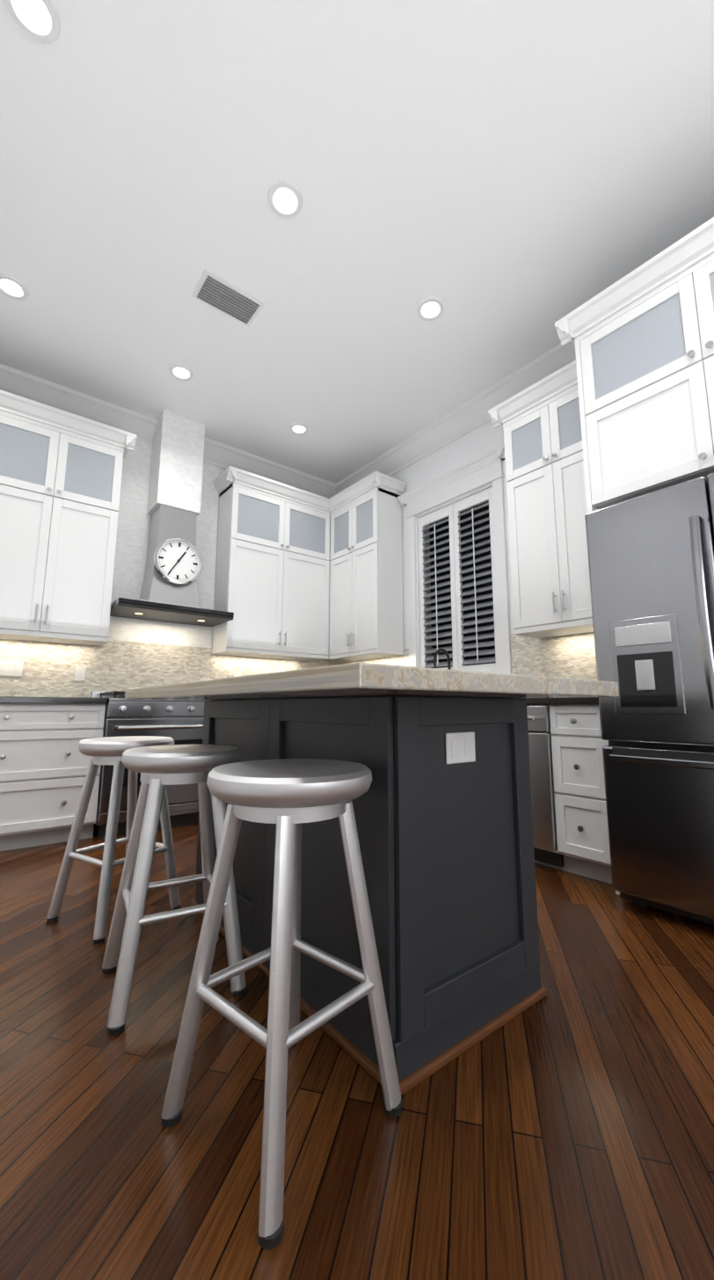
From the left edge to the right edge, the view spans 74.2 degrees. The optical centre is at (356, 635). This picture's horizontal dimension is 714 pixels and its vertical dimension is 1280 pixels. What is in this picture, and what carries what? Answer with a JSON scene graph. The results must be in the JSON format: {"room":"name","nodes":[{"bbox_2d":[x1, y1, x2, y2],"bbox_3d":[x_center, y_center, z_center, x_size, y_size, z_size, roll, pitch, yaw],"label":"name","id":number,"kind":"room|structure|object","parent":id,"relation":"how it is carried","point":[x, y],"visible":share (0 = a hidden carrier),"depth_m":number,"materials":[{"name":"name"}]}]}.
{"room":"kitchen","nodes":[
{"label":"kitchen","id":0,"kind":"room"},
{"bbox_2d":[210,467,225,647],"bbox_3d":[-1.708,-0.197,4.220,3.980,3.360,0.170,7,-11,-38],"label":"wall","id":1,"kind":"structure","parent":0,"point":[221,470],"depth_m":4.50,"materials":[{"name":"paint"}]},
{"bbox_2d":[0,389,136,646],"bbox_3d":[-2.415,-0.820,3.371,1.368,1.665,0.388,7,-11,-38],"label":"upper cabinet","id":2,"kind":"object","parent":1,"relation":"attached to","point":[61,471],"visible":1,"depth_m":3.41,"materials":[{"name":"white wood"}]},
{"bbox_2d":[0,439,334,698],"bbox_3d":[-1.651,-0.601,4.209,3.640,2.324,0.010,7,-11,-38],"label":"backsplash","id":3,"kind":"structure","parent":1,"relation":"attached to","point":[133,653],"depth_m":4.02,"materials":[{"name":"tile"}]},
{"bbox_2d":[0,659,23,676],"bbox_3d":[-2.494,0.234,3.398,0.144,0.116,0.006,7,-11,-38],"label":"electrical outlet plate","id":4,"kind":"object","parent":3,"relation":"attached to","point":[8,667],"depth_m":3.40,"materials":[{"name":"white plastic"}]},
{"bbox_2d":[73,665,86,681],"bbox_3d":[-2.149,0.294,3.665,0.072,0.116,0.006,7,-11,-38],"label":"electrical outlet plate","id":5,"kind":"object","parent":3,"relation":"attached to","point":[79,671],"depth_m":3.66,"materials":[{"name":"white plastic"}]},
{"bbox_2d":[233,671,240,676],"bbox_3d":[-1.129,0.398,4.464,0.072,0.116,0.006,7,-11,-38],"label":"electrical outlet plate","id":6,"kind":"object","parent":3,"relation":"attached to","point":[236,673],"depth_m":4.46,"materials":[{"name":"white plastic"}]},
{"bbox_2d":[0,363,334,498],"bbox_3d":[-1.618,-1.781,4.341,3.390,0.190,0.120,7,-11,-38],"label":"crown molding","id":7,"kind":"structure","parent":1,"relation":"attached to","point":[13,381],"depth_m":4.06,"materials":[{"name":"white wood"}]},
{"bbox_2d":[109,409,233,626],"bbox_3d":[-1.540,-1.024,4.034,0.890,1.776,0.491,7,-11,-38],"label":"hood chimney","id":8,"kind":"object","parent":1,"relation":"attached to","point":[174,499],"visible":0.85,"depth_m":3.99,"materials":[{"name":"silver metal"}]},
{"bbox_2d":[153,537,202,583],"bbox_3d":[-1.470,-0.612,3.881,0.390,0.390,0.052,7,-11,-38],"label":"wall clock","id":9,"kind":"object","parent":8,"relation":"attached to","point":[177,560],"visible":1,"depth_m":3.87,"materials":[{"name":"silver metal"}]},
{"bbox_2d":[211,465,345,661],"bbox_3d":[-0.687,-0.612,4.719,1.476,1.665,0.388,7,-11,-38],"label":"upper cabinet","id":10,"kind":"object","parent":1,"relation":"attached to","point":[302,575],"depth_m":4.47,"materials":[{"name":"white wood"}]},
{"bbox_2d":[0,823,713,1279],"bbox_3d":[-0.535,1.049,0.867,6.010,0.100,6.540,7,-11,-38],"label":"floor","id":11,"kind":"structure","parent":0,"point":[563,1130],"depth_m":0.99,"materials":[{"name":"brown wood"}]},
{"bbox_2d":[0,696,107,850],"bbox_3d":[-1.441,0.962,3.700,3.636,0.915,0.672,7,-11,-38],"label":"base cabinet","id":12,"kind":"object","parent":11,"relation":"on","point":[44,762],"depth_m":2.94,"materials":[{"name":"white wood"}]},
{"bbox_2d":[46,735,181,944],"bbox_3d":[-1.005,0.807,2.022,0.380,0.720,0.380,-5,-10,31],"label":"stool","id":13,"kind":"object","parent":11,"relation":"on","point":[107,751],"visible":0.75,"depth_m":1.94,"materials":[{"name":"metal"}]},
{"bbox_2d":[90,690,211,838],"bbox_3d":[-1.479,0.920,3.623,0.950,0.975,0.746,7,-11,-38],"label":"range","id":14,"kind":"object","parent":11,"relation":"on","point":[179,722],"visible":0.35,"depth_m":3.32,"materials":[{"name":"black metal"}]},
{"bbox_2d":[101,744,246,1035],"bbox_3d":[-0.585,0.736,1.543,0.380,0.720,0.380,5,-10,-30],"label":"stool","id":15,"kind":"object","parent":11,"relation":"on","point":[158,767],"visible":0.83,"depth_m":1.45,"materials":[{"name":"metal"}]},
{"bbox_2d":[160,758,402,1250],"bbox_3d":[-0.155,0.664,1.060,0.380,0.720,0.380,-8,-12,41],"label":"stool","id":16,"kind":"object","parent":11,"relation":"on","point":[287,796],"visible":1,"depth_m":0.99,"materials":[{"name":"metal"}]},
{"bbox_2d":[191,694,546,1095],"bbox_3d":[-0.073,0.692,1.804,0.622,0.887,1.308,7,-11,-38],"label":"kitchen island","id":17,"kind":"object","parent":11,"relation":"on","point":[443,810],"depth_m":1.30,"materials":[{"name":"wood"}]},
{"bbox_2d":[124,662,618,701],"bbox_3d":[-0.119,0.201,1.667,0.940,0.042,1.590,7,-11,-38],"label":"island countertop","id":18,"kind":"structure","parent":17,"relation":"on","point":[355,680],"depth_m":1.01,"materials":[{"name":"beige stone"}]},
{"bbox_2d":[518,697,611,883],"bbox_3d":[0.673,0.920,3.392,0.677,0.915,2.436,7,-11,-38],"label":"base cabinet","id":19,"kind":"object","parent":11,"relation":"on","point":[566,744],"depth_m":2.46,"materials":[{"name":"white wood"}]},
{"bbox_2d":[433,648,450,669],"bbox_3d":[0.671,0.310,3.798,0.217,0.410,0.210,7,-11,-38],"label":"sink faucet","id":20,"kind":"object","parent":19,"relation":"on","point":[445,651],"visible":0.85,"depth_m":3.80,"materials":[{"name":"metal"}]},
{"bbox_2d":[584,472,713,925],"bbox_3d":[1.702,0.266,2.010,0.867,1.800,0.990,7,-11,-38],"label":"refrigerator","id":21,"kind":"object","parent":11,"relation":"on","point":[650,560],"visible":1,"depth_m":1.97,"materials":[{"name":"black metal"}]},
{"bbox_2d":[0,0,713,483],"bbox_3d":[0.270,-2.277,2.006,3.980,0.100,6.540,7,-11,-38],"label":"ceiling","id":22,"kind":"structure","parent":0,"point":[508,183],"depth_m":2.32,"materials":[{"name":"paint"}]},
{"bbox_2d":[0,273,29,299],"bbox_3d":[-2.084,-2.099,2.845,0.176,0.012,0.176,7,-11,-38],"label":"recessed light","id":23,"kind":"object","parent":22,"relation":"in","point":[12,287],"visible":1,"depth_m":2.85,"materials":[{"name":"white plastic"}]},
{"bbox_2d":[4,0,60,43],"bbox_3d":[-1.179,-2.268,1.711,0.176,0.012,0.176,7,-11,-38],"label":"recessed light","id":24,"kind":"object","parent":22,"relation":"in","point":[38,20],"visible":1,"depth_m":1.73,"materials":[{"name":"white plastic"}]},
{"bbox_2d":[168,363,193,380],"bbox_3d":[-1.327,-1.988,3.567,0.176,0.012,0.176,7,-11,-38],"label":"recessed light","id":25,"kind":"object","parent":22,"relation":"in","point":[181,372],"visible":0.98,"depth_m":3.56,"materials":[{"name":"white plastic"}]},
{"bbox_2d":[191,269,264,326],"bbox_3d":[-0.797,-2.080,2.929,0.380,0.018,0.220,7,-11,-38],"label":"ceiling vent","id":26,"kind":"object","parent":22,"relation":"in","point":[224,296],"visible":1,"depth_m":2.91,"materials":[{"name":"grey metal"}]},
{"bbox_2d":[267,180,303,218],"bbox_3d":[-0.357,-2.169,2.353,0.176,0.012,0.176,7,-11,-38],"label":"recessed light","id":27,"kind":"object","parent":22,"relation":"in","point":[285,199],"visible":1,"depth_m":2.35,"materials":[{"name":"white plastic"}]},
{"bbox_2d":[289,422,308,435],"bbox_3d":[-0.526,-1.877,4.287,0.176,0.012,0.176,7,-11,-38],"label":"recessed light","id":28,"kind":"object","parent":22,"relation":"in","point":[299,428],"visible":0.98,"depth_m":4.28,"materials":[{"name":"white plastic"}]},
{"bbox_2d":[416,297,444,320],"bbox_3d":[0.467,-2.070,2.996,0.176,0.012,0.176,7,-11,-38],"label":"recessed light","id":29,"kind":"object","parent":22,"relation":"in","point":[430,309],"visible":1,"depth_m":2.99,"materials":[{"name":"white plastic"}]},
{"bbox_2d":[391,420,513,673],"bbox_3d":[1.761,-0.386,2.914,0.170,3.360,6.200,7,-11,-38],"label":"wall","id":30,"kind":"structure","parent":0,"point":[481,440],"depth_m":4.17,"materials":[{"name":"paint"}]},
{"bbox_2d":[327,471,406,661],"bbox_3d":[0.101,-0.628,4.601,0.388,1.665,0.720,7,-11,-38],"label":"upper cabinet","id":31,"kind":"object","parent":30,"relation":"attached to","point":[365,559],"depth_m":4.48,"materials":[{"name":"white wood"}]},
{"bbox_2d":[334,341,575,494],"bbox_3d":[1.040,-1.853,3.828,0.120,0.190,4.228,7,-11,-38],"label":"crown molding","id":32,"kind":"structure","parent":30,"relation":"attached to","point":[469,416],"depth_m":4.00,"materials":[{"name":"white wood"}]},
{"bbox_2d":[397,443,513,674],"bbox_3d":[0.855,-0.475,4.028,0.245,1.865,1.200,7,-11,-38],"label":"window","id":33,"kind":"structure","parent":30,"relation":"in","point":[481,470],"depth_m":4.00,"materials":[{"name":"white wood"}]},
{"bbox_2d":[418,487,500,673],"bbox_3d":[0.844,-0.402,4.008,0.053,1.511,0.836,7,-11,-38],"label":"window shutters","id":34,"kind":"object","parent":33,"relation":"attached to","point":[452,512],"visible":0.88,"depth_m":3.97,"materials":[{"name":"white wood"}]},
{"bbox_2d":[334,632,596,680],"bbox_3d":[0.744,0.303,3.964,0.010,0.474,3.090,7,-11,-38],"label":"backsplash","id":35,"kind":"structure","parent":30,"relation":"attached to","point":[570,656],"depth_m":3.23,"materials":[{"name":"tile"}]},
{"bbox_2d":[498,378,593,635],"bbox_3d":[1.366,-0.795,3.062,0.318,1.470,0.676,7,-11,-38],"label":"upper cabinet","id":36,"kind":"object","parent":30,"relation":"attached to","point":[546,475],"depth_m":3.00,"materials":[{"name":"white wood"}]},
{"bbox_2d":[575,245,713,510],"bbox_3d":[1.807,-1.199,2.318,0.638,0.990,1.066,7,-11,-38],"label":"upper cabinet","id":37,"kind":"object","parent":30,"relation":"attached to","point":[620,408],"depth_m":2.29,"materials":[{"name":"white wood"}]},
{"label":"outside","id":38,"kind":"structure","parent":0,"visible":0},
{"bbox_2d":[429,501,495,668],"bbox_3d":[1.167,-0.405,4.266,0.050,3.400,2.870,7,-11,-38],"label":"louvers","id":39,"kind":"structure","parent":38,"point":[469,529],"depth_m":4.42,"materials":[{"name":"white wood"}]}
]}

